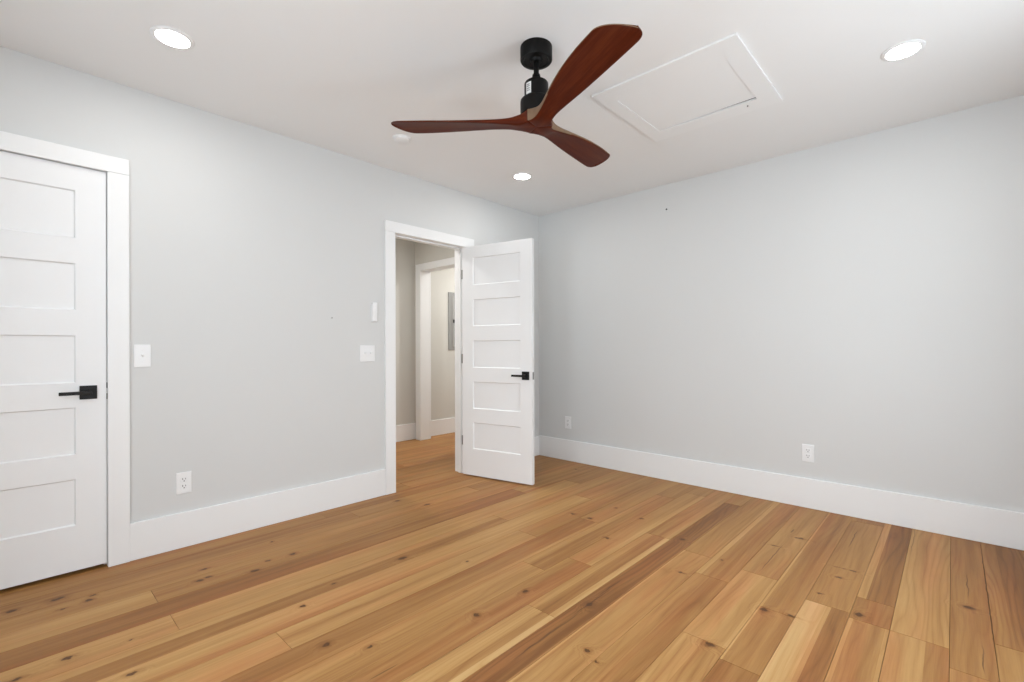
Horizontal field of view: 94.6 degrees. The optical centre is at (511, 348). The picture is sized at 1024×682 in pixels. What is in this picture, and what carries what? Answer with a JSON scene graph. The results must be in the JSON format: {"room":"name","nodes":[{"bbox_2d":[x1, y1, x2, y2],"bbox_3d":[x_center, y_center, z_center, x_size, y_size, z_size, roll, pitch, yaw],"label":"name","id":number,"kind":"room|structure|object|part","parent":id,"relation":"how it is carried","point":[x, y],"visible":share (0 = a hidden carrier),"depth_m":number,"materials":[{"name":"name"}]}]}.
{"room":"empty bedroom","nodes":[
{"label":"empty bedroom","id":0,"kind":"room"},
{"bbox_2d":[0,46,538,522],"bbox_3d":[-0.917,-0.136,3.825,0.120,2.537,6.300,0,0,43],"label":"wall","id":1,"kind":"structure","parent":0,"point":[246,241],"depth_m":2.92,"materials":[{"name":"paint"}]},
{"bbox_2d":[0,151,106,589],"bbox_3d":[-2.387,0.100,2.192,0.137,2.033,0.772,0,0,43],"label":"door","id":2,"kind":"structure","parent":1,"relation":"in","point":[53,360],"depth_m":2.31,"materials":[{"name":"paint"}]},
{"bbox_3d":[-2.174,0.223,2.351,0.043,0.023,0.124,0,0,43],"label":"lever","id":3,"kind":"part","parent":2,"relation":"part of","materials":[{"name":"black metal"}]},
{"bbox_2d":[0,131,129,566],"bbox_3d":[-2.411,0.067,2.212,0.140,2.138,0.952,0,0,43],"label":"door frame","id":4,"kind":"structure","parent":1,"relation":"attached to","point":[117,169],"depth_m":2.47,"materials":[{"name":"paint"}]},
{"bbox_2d":[134,345,150,366],"bbox_3d":[-2.003,0.040,2.561,0.019,0.122,0.074,0,0,43],"label":"light switch","id":5,"kind":"object","parent":1,"relation":"attached to","point":[142,353],"visible":1,"depth_m":2.56,"materials":[{"name":"white plastic"}]},
{"bbox_2d":[176,471,191,494],"bbox_3d":[-1.877,0.768,2.701,0.009,0.122,0.075,0,0,43],"label":"power outlet","id":6,"kind":"object","parent":1,"relation":"attached to","point":[183,479],"visible":1,"depth_m":2.70,"materials":[{"name":"white plastic"}]},
{"bbox_2d":[181,477,186,481],"bbox_3d":[-1.875,0.749,2.700,0.004,0.029,0.033,0,0,43],"label":"socket","id":7,"kind":"object","parent":6,"relation":"attached to","point":[183,479],"depth_m":2.70,"materials":[{"name":"grey plastic"}]},
{"bbox_2d":[181,483,187,488],"bbox_3d":[-1.875,0.788,2.700,0.004,0.029,0.033,0,0,43],"label":"socket","id":8,"kind":"object","parent":6,"relation":"attached to","point":[183,485],"depth_m":2.70,"materials":[{"name":"grey plastic"}]},
{"bbox_2d":[130,436,538,560],"bbox_3d":[-1.314,1.033,3.298,0.016,0.200,4.684,0,0,43],"label":"baseboard","id":9,"kind":"structure","parent":1,"relation":"attached to","point":[150,537],"depth_m":2.94,"materials":[{"name":"paint"}]},
{"bbox_2d":[360,345,374,361],"bbox_3d":[-1.082,0.037,3.547,0.019,0.122,0.123,0,0,43],"label":"light switch","id":10,"kind":"object","parent":1,"relation":"attached to","point":[367,352],"visible":1,"depth_m":3.55,"materials":[{"name":"white plastic"}]},
{"bbox_2d":[371,302,376,321],"bbox_3d":[-1.045,-0.276,3.584,0.024,0.148,0.042,0,0,43],"label":"wall control","id":11,"kind":"object","parent":1,"relation":"attached to","point":[374,304],"visible":1,"depth_m":3.57,"materials":[{"name":"white plastic"}]},
{"bbox_2d":[384,220,473,494],"bbox_3d":[-0.717,0.068,4.040,0.160,2.128,0.924,0,0,43],"label":"door frame","id":12,"kind":"structure","parent":1,"relation":"attached to","point":[390,227],"depth_m":3.71,"materials":[{"name":"paint"}]},
{"bbox_2d":[461,238,533,484],"bbox_3d":[-0.145,0.107,4.067,0.748,2.022,0.137,0,0,31],"label":"door","id":13,"kind":"structure","parent":1,"relation":"in","point":[498,278],"depth_m":4.03,"materials":[{"name":"paint"}]},
{"bbox_3d":[0.056,0.225,3.892,0.124,0.023,0.043,0,0,31],"label":"lever","id":14,"kind":"part","parent":13,"relation":"part of","materials":[{"name":"black metal"}]},
{"bbox_2d":[395,238,454,424],"bbox_3d":[-2.130,-0.133,5.047,0.130,2.537,6.430,0,0,43],"label":"wall","id":15,"kind":"structure","parent":0,"point":[442,281],"depth_m":5.91,"materials":[{"name":"paint"}]},
{"bbox_2d":[396,417,454,441],"bbox_3d":[-1.316,1.033,5.809,0.016,0.200,3.950,0,0,43],"label":"baseboard","id":16,"kind":"structure","parent":15,"relation":"attached to","point":[404,432],"depth_m":6.11,"materials":[{"name":"paint"}]},
{"bbox_2d":[448,292,454,349],"bbox_3d":[-0.722,-0.368,6.441,0.026,0.776,0.366,0,0,43],"label":"electrical panel","id":17,"kind":"object","parent":15,"relation":"attached to","point":[451,296],"visible":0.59,"depth_m":6.35,"materials":[{"name":"grey metal"}]},
{"bbox_3d":[-0.711,-0.368,6.451,0.007,0.690,0.270,0,0,43],"label":"panel door","id":18,"kind":"part","parent":17,"relation":"part of","materials":[{"name":"grey metal"}]},
{"bbox_2d":[415,242,454,422],"bbox_3d":[-0.595,-0.137,5.427,1.595,2.537,0.120,0,0,43],"label":"wall","id":19,"kind":"structure","parent":0,"point":[424,253],"depth_m":5.77,"materials":[{"name":"paint"}]},
{"bbox_2d":[416,257,454,439],"bbox_3d":[-0.784,0.045,5.603,0.988,2.174,0.160,0,0,43],"label":"door frame","id":20,"kind":"structure","parent":19,"relation":"attached to","point":[423,271],"depth_m":5.86,"materials":[{"name":"paint"}]},
{"bbox_2d":[0,432,1023,681],"bbox_3d":[-0.002,1.180,3.062,5.945,0.100,6.430,0,0,43],"label":"floor","id":21,"kind":"structure","parent":0,"point":[582,572],"depth_m":2.17,"materials":[{"name":"brown wood"}]},
{"bbox_2d":[0,0,1023,215],"bbox_3d":[-0.009,-1.572,3.062,5.945,0.330,6.430,0,0,43],"label":"ceiling","id":22,"kind":"structure","parent":0,"point":[333,75],"depth_m":2.35,"materials":[{"name":"paint"}]},
{"bbox_2d":[150,25,194,49],"bbox_3d":[-1.531,-1.399,2.131,0.164,0.008,0.164,0,0,43],"label":"recessed light","id":23,"kind":"object","parent":22,"relation":"in","point":[171,37],"visible":1,"depth_m":2.12,"materials":[{"name":"white plastic"}]},
{"bbox_2d":[392,134,410,143],"bbox_3d":[-0.736,-1.395,3.158,0.124,0.021,0.124,0,0,43],"label":"smoke detector","id":24,"kind":"object","parent":22,"relation":"attached to","point":[399,138],"visible":1,"depth_m":3.13,"materials":[{"name":"white plastic"}]},
{"bbox_2d":[391,24,641,166],"bbox_3d":[0.226,-1.220,2.266,1.224,0.374,1.130,0,0,43],"label":"ceiling fan","id":25,"kind":"object","parent":22,"relation":"hanging from","point":[606,44],"visible":1,"depth_m":2.14,"materials":[{"name":"brown wood"}]},
{"bbox_3d":[-0.229,-1.062,2.266,0.694,0.060,0.169,0,0,7],"label":"blade","id":26,"kind":"part","parent":25,"relation":"part of","materials":[{"name":"brown wood"}]},
{"bbox_3d":[0.328,-1.063,2.481,0.169,0.060,0.694,0,0,36],"label":"blade","id":27,"kind":"part","parent":25,"relation":"part of","materials":[{"name":"brown wood"}]},
{"bbox_3d":[0.242,-1.063,1.885,0.169,0.060,0.694,0,0,-24],"label":"blade","id":28,"kind":"part","parent":25,"relation":"part of","materials":[{"name":"brown wood"}]},
{"bbox_2d":[512,172,531,179],"bbox_3d":[0.083,-1.403,3.853,0.164,0.008,0.164,0,0,43],"label":"recessed light","id":29,"kind":"object","parent":22,"relation":"in","point":[522,175],"visible":1,"depth_m":3.84,"materials":[{"name":"white plastic"}]},
{"bbox_2d":[592,32,782,141],"bbox_3d":[0.988,-1.460,2.648,0.763,0.139,0.780,0,0,43],"label":"attic hatch","id":30,"kind":"object","parent":22,"relation":"attached to","point":[720,80],"visible":0.99,"depth_m":2.58,"materials":[{"name":"paint"}]},
{"bbox_3d":[0.984,-1.411,2.655,0.576,0.019,0.513,0,0,43],"label":"hatch door","id":31,"kind":"part","parent":30,"relation":"part of","materials":[{"name":"paint"}]},
{"bbox_2d":[881,39,925,61],"bbox_3d":[1.849,-1.407,2.235,0.164,0.008,0.164,0,0,43],"label":"recessed light","id":32,"kind":"object","parent":22,"relation":"in","point":[905,49],"visible":1,"depth_m":2.22,"materials":[{"name":"white plastic"}]},
{"bbox_2d":[539,95,1023,512],"bbox_3d":[1.836,-0.143,3.682,4.100,2.537,0.150,0,0,43],"label":"wall","id":33,"kind":"structure","parent":0,"point":[859,300],"depth_m":3.29,"materials":[{"name":"paint"}]},
{"bbox_2d":[565,416,570,428],"bbox_3d":[0.565,0.747,4.763,0.075,0.122,0.009,0,0,43],"label":"power outlet","id":34,"kind":"object","parent":33,"relation":"attached to","point":[567,419],"visible":1,"depth_m":4.76,"materials":[{"name":"white plastic"}]},
{"bbox_2d":[538,435,1023,550],"bbox_3d":[1.728,1.022,3.673,3.950,0.208,0.016,0,0,43],"label":"baseboard","id":35,"kind":"structure","parent":33,"relation":"attached to","point":[1000,527],"depth_m":3.28,"materials":[{"name":"paint"}]},
{"bbox_2d":[802,444,813,462],"bbox_3d":[2.092,0.740,3.336,0.075,0.122,0.009,0,0,43],"label":"power outlet","id":36,"kind":"object","parent":33,"relation":"attached to","point":[807,450],"visible":1,"depth_m":3.33,"materials":[{"name":"white plastic"}]}
]}

